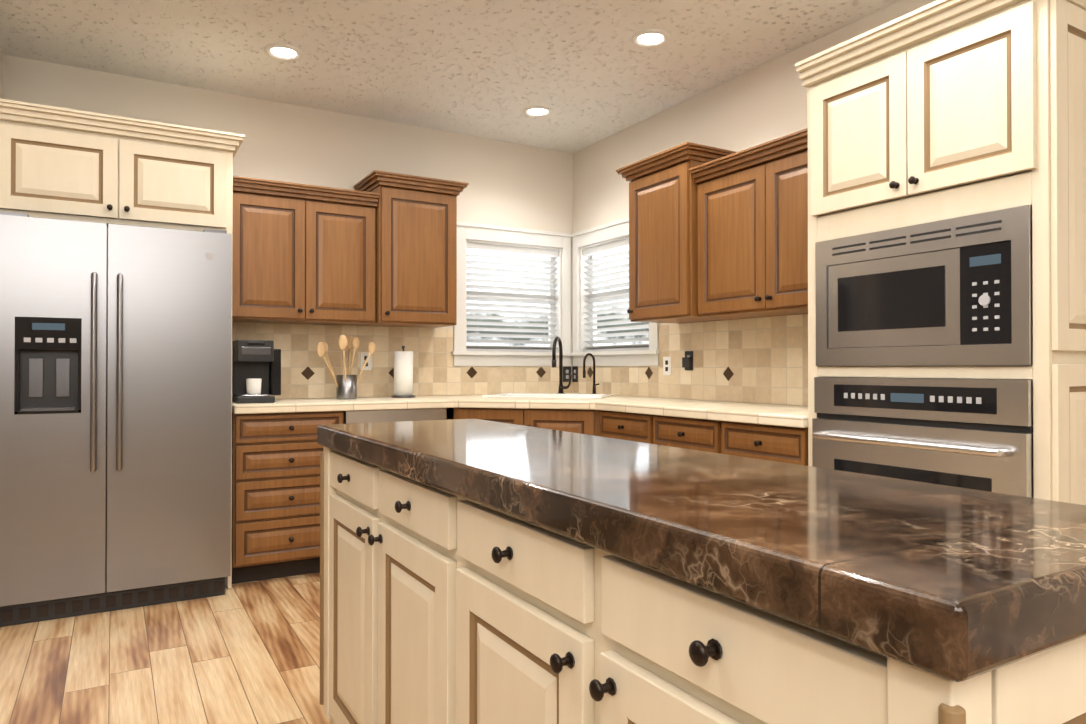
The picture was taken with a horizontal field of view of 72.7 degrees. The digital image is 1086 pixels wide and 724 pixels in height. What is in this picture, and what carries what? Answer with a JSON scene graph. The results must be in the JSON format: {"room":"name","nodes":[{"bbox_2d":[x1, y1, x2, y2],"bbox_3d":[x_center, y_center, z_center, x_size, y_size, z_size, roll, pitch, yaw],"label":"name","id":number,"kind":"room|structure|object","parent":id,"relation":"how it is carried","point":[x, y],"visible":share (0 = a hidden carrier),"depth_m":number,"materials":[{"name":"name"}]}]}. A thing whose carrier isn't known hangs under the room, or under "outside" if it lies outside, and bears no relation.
{"room":"kitchen","nodes":[
{"label":"kitchen","id":0,"kind":"room"},
{"bbox_2d":[0,46,2,98],"bbox_3d":[-2.608,-0.214,3.382,0.120,2.720,0.800,0,0,-30],"label":"wall","id":1,"kind":"structure","parent":0,"point":[1,74],"depth_m":3.71,"materials":[{"name":"beige paint"}]},
{"bbox_2d":[0,572,329,723],"bbox_3d":[-0.757,1.174,0.371,7.150,0.100,8.150,0,0,-30],"label":"floor","id":2,"kind":"structure","parent":0,"point":[245,653],"depth_m":2.80,"materials":[{"name":"brown wood"}]},
{"bbox_2d":[0,211,231,626],"bbox_3d":[-2.097,0.251,3.649,0.945,1.793,0.798,0,0,-30],"label":"fridge","id":3,"kind":"object","parent":2,"relation":"on","point":[115,417],"visible":1,"depth_m":3.35,"materials":[{"name":"silver metal"}]},
{"bbox_2d":[232,416,323,583],"bbox_3d":[-1.479,0.708,4.138,0.563,0.885,0.617,0,0,-30],"label":"base cabinet","id":4,"kind":"object","parent":2,"relation":"on","point":[277,449],"depth_m":3.84,"materials":[{"name":"brown wood"}]},
{"bbox_2d":[232,396,807,447],"bbox_3d":[-0.157,0.240,3.727,2.430,0.045,2.665,0,0,-30],"label":"countertop","id":5,"kind":"structure","parent":4,"relation":"on","point":[617,417],"depth_m":3.96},
{"bbox_2d":[232,340,280,403],"bbox_3d":[-1.571,0.052,4.044,0.240,0.335,0.300,0,0,-30],"label":"coffee maker","id":6,"kind":"object","parent":5,"relation":"on","point":[256,371],"visible":1,"depth_m":3.99,"materials":[{"name":"black plastic"}]},
{"bbox_2d":[316,335,375,398],"bbox_3d":[-1.180,0.029,4.405,0.349,0.384,0.214,0,0,-30],"label":"utensil crock","id":7,"kind":"object","parent":5,"relation":"on","point":[346,386],"visible":1,"depth_m":4.38,"materials":[{"name":"silver metal"}]},
{"bbox_2d":[391,346,414,397],"bbox_3d":[-0.879,0.060,4.644,0.150,0.327,0.150,0,0,-30],"label":"paper towel","id":8,"kind":"object","parent":5,"relation":"on","point":[403,373],"visible":1,"depth_m":4.59,"materials":[{"name":"white paper"}]},
{"bbox_2d":[552,336,598,393],"bbox_3d":[0.184,0.026,5.035,0.327,0.402,0.275,0,0,-30],"label":"faucet","id":9,"kind":"object","parent":5,"relation":"on","point":[560,391],"depth_m":5.03,"materials":[{"name":"black metal"}]},
{"bbox_2d":[629,440,647,442],"bbox_3d":[0.690,0.708,4.070,0.617,0.885,0.481,0,0,-30],"label":"base cabinet","id":10,"kind":"object","parent":2,"relation":"on","point":[644,441],"depth_m":3.78,"materials":[{"name":"brown wood"}]},
{"bbox_2d":[318,443,1085,723],"bbox_3d":[0.030,0.687,1.477,0.524,0.891,1.906,0,0,-30],"label":"kitchen island","id":11,"kind":"object","parent":2,"relation":"on","point":[476,571],"depth_m":1.02,"materials":[{"name":"beige wood"}]},
{"bbox_2d":[317,419,1085,670],"bbox_3d":[0.038,0.210,1.485,0.520,0.059,1.920,0,0,-30],"label":"island countertop","id":12,"kind":"structure","parent":11,"relation":"on","point":[962,579],"depth_m":0.81,"materials":[{"name":"brown stone"}]},
{"bbox_2d":[648,424,807,465],"bbox_3d":[1.054,0.703,3.447,0.617,0.885,0.963,0,0,-30],"label":"base cabinet","id":13,"kind":"object","parent":2,"relation":"on","point":[790,445],"depth_m":3.11,"materials":[{"name":"brown wood"}]},
{"bbox_2d":[795,0,1085,504],"bbox_3d":[1.498,-0.007,2.622,0.687,2.295,0.908,0,0,-30],"label":"tall cabinet","id":14,"kind":"object","parent":2,"relation":"on","point":[938,110],"visible":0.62,"depth_m":2.30,"materials":[{"name":"beige wood"}]},
{"bbox_2d":[812,205,1032,497],"bbox_3d":[1.217,0.156,2.485,0.111,1.233,0.764,0,0,-30],"label":"microwave","id":15,"kind":"object","parent":14,"relation":"in","point":[953,292],"visible":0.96,"depth_m":2.42,"materials":[{"name":"silver metal"}]},
{"bbox_2d":[3,54,572,398],"bbox_3d":[-2.774,-0.211,3.836,7.150,2.720,0.150,0,0,-30],"label":"wall","id":16,"kind":"structure","parent":0,"point":[515,185],"depth_m":4.60,"materials":[{"name":"beige paint"}]},
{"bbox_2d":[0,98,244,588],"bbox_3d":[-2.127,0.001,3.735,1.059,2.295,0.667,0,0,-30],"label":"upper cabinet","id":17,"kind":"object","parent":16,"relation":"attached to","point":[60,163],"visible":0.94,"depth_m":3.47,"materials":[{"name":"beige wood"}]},
{"bbox_2d":[232,182,375,325],"bbox_3d":[-1.434,-0.590,4.334,0.831,0.716,0.337,0,0,-30],"label":"upper cabinet","id":18,"kind":"object","parent":16,"relation":"attached to","point":[300,257],"depth_m":4.18,"materials":[{"name":"brown wood"}]},
{"bbox_2d":[232,322,571,398],"bbox_3d":[-0.838,-0.002,4.867,2.400,0.451,0.013,0,0,-30],"label":"backsplash","id":19,"kind":"structure","parent":16,"relation":"attached to","point":[304,374],"depth_m":4.75,"materials":[{"name":"tile"}]},
{"bbox_2d":[360,352,370,369],"bbox_3d":[-1.126,-0.005,4.691,0.070,0.114,0.007,0,0,-30],"label":"electrical outlet plate","id":20,"kind":"object","parent":19,"relation":"attached to","point":[363,355],"depth_m":4.69,"materials":[{"name":"white plastic"}]},
{"bbox_2d":[563,366,577,381],"bbox_3d":[0.205,0.090,5.447,0.113,0.114,0.055,0,0,12],"label":"electrical outlet plate","id":21,"kind":"object","parent":19,"relation":"attached to","point":[566,369],"depth_m":5.44,"materials":[{"name":"black plastic"}]},
{"bbox_2d":[356,178,459,327],"bbox_3d":[-0.846,-0.648,4.650,0.500,0.836,0.386,0,0,-30],"label":"upper cabinet","id":22,"kind":"object","parent":16,"relation":"attached to","point":[377,248],"depth_m":4.47,"materials":[{"name":"brown wood"}]},
{"bbox_2d":[451,217,660,365],"bbox_3d":[0.077,-0.464,4.879,1.095,0.980,1.145,0,0,-30],"label":"window","id":23,"kind":"structure","parent":16,"relation":"in","point":[502,235],"depth_m":5.24,"materials":[{"name":"white wood"}]},
{"bbox_2d":[466,242,558,351],"bbox_3d":[-0.222,-0.449,5.287,0.744,0.752,0.060,0,0,-30],"label":"window blinds","id":24,"kind":"object","parent":23,"relation":"attached to","point":[544,253],"visible":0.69,"depth_m":5.28,"materials":[{"name":"grey plastic"}]},
{"bbox_2d":[583,238,648,351],"bbox_3d":[0.516,-0.451,5.074,0.060,0.752,0.794,0,0,-30],"label":"window blinds","id":25,"kind":"object","parent":23,"relation":"attached to","point":[611,246],"visible":0.62,"depth_m":5.14,"materials":[{"name":"grey plastic"}]},
{"bbox_2d":[0,0,900,152],"bbox_3d":[-0.757,-1.645,0.391,7.150,0.100,8.150,0,0,-30],"label":"ceiling","id":26,"kind":"structure","parent":0,"point":[588,72],"depth_m":3.71,"materials":[{"name":"white paint"}]},
{"bbox_2d":[264,43,302,60],"bbox_3d":[-1.312,-1.566,3.731,0.190,0.011,0.190,0,0,-30],"label":"recessed light","id":27,"kind":"object","parent":26,"relation":"in","point":[282,52],"visible":0.98,"depth_m":3.73,"materials":[{"name":"white glass"}]},
{"bbox_2d":[523,105,552,117],"bbox_3d":[-0.033,-1.560,4.594,0.190,0.011,0.190,0,0,-30],"label":"recessed light","id":28,"kind":"object","parent":26,"relation":"in","point":[537,111],"visible":1,"depth_m":4.59,"materials":[{"name":"white glass"}]},
{"bbox_2d":[631,29,669,47],"bbox_3d":[0.522,-1.567,3.575,0.190,0.011,0.190,0,0,-30],"label":"recessed light","id":29,"kind":"object","parent":26,"relation":"in","point":[650,38],"visible":1,"depth_m":3.57,"materials":[{"name":"white glass"}]},
{"bbox_2d":[468,393,527,395],"bbox_3d":[-0.296,0.311,4.899,0.281,0.171,0.282,0,0,-30],"label":"sink","id":30,"kind":"object","parent":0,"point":[501,394],"depth_m":5.03,"materials":[{"name":"white ceramic"}]},
{"bbox_2d":[482,392,612,399],"bbox_3d":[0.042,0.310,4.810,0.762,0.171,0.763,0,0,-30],"label":"sink","id":31,"kind":"object","parent":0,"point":[560,395],"depth_m":4.57,"materials":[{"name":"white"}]},
{"bbox_2d":[584,392,617,395],"bbox_3d":[0.381,0.309,4.721,0.281,0.171,0.282,0,0,-30],"label":"sink","id":32,"kind":"object","parent":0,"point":[593,393],"depth_m":4.92,"materials":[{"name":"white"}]},
{"bbox_2d":[573,0,936,405],"bbox_3d":[2.303,-0.224,2.081,0.150,2.720,8.000,0,0,-30],"label":"wall","id":33,"kind":"structure","parent":0,"point":[764,103],"depth_m":4.20,"materials":[{"name":"beige paint"}]},
{"bbox_2d":[624,152,735,323],"bbox_3d":[0.788,-0.652,4.140,0.386,0.836,0.520,0,0,-30],"label":"upper cabinet","id":34,"kind":"object","parent":33,"relation":"attached to","point":[662,196],"depth_m":3.99,"materials":[{"name":"brown wood"}]},
{"bbox_2d":[572,314,807,405],"bbox_3d":[0.887,-0.005,4.339,0.013,0.451,2.666,0,0,-30],"label":"backsplash","id":35,"kind":"structure","parent":33,"relation":"attached to","point":[758,360],"depth_m":4.11,"materials":[{"name":"tile"}]},
{"bbox_2d":[663,357,670,374],"bbox_3d":[0.763,0.024,4.537,0.007,0.114,0.070,0,0,-30],"label":"electrical outlet plate","id":36,"kind":"object","parent":35,"relation":"attached to","point":[666,360],"depth_m":4.53,"materials":[{"name":"white plastic"}]},
{"bbox_2d":[682,351,692,369],"bbox_3d":[0.855,-0.008,4.359,0.030,0.114,0.070,0,0,-30],"label":"electrical outlet plate","id":37,"kind":"object","parent":35,"relation":"attached to","point":[687,361],"depth_m":4.35,"materials":[{"name":"black plastic"}]},
{"bbox_2d":[696,140,807,319],"bbox_3d":[1.180,-0.596,3.518,0.337,0.716,0.946,0,0,-30],"label":"upper cabinet","id":38,"kind":"object","parent":33,"relation":"attached to","point":[717,234],"depth_m":3.50,"materials":[{"name":"brown wood"}]},
{"label":"outside","id":39,"kind":"structure","parent":0,"visible":0},
{"bbox_2d":[466,247,648,346],"bbox_3d":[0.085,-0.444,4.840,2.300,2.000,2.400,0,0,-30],"label":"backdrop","id":40,"kind":"structure","parent":39,"point":[473,252],"depth_m":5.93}
]}

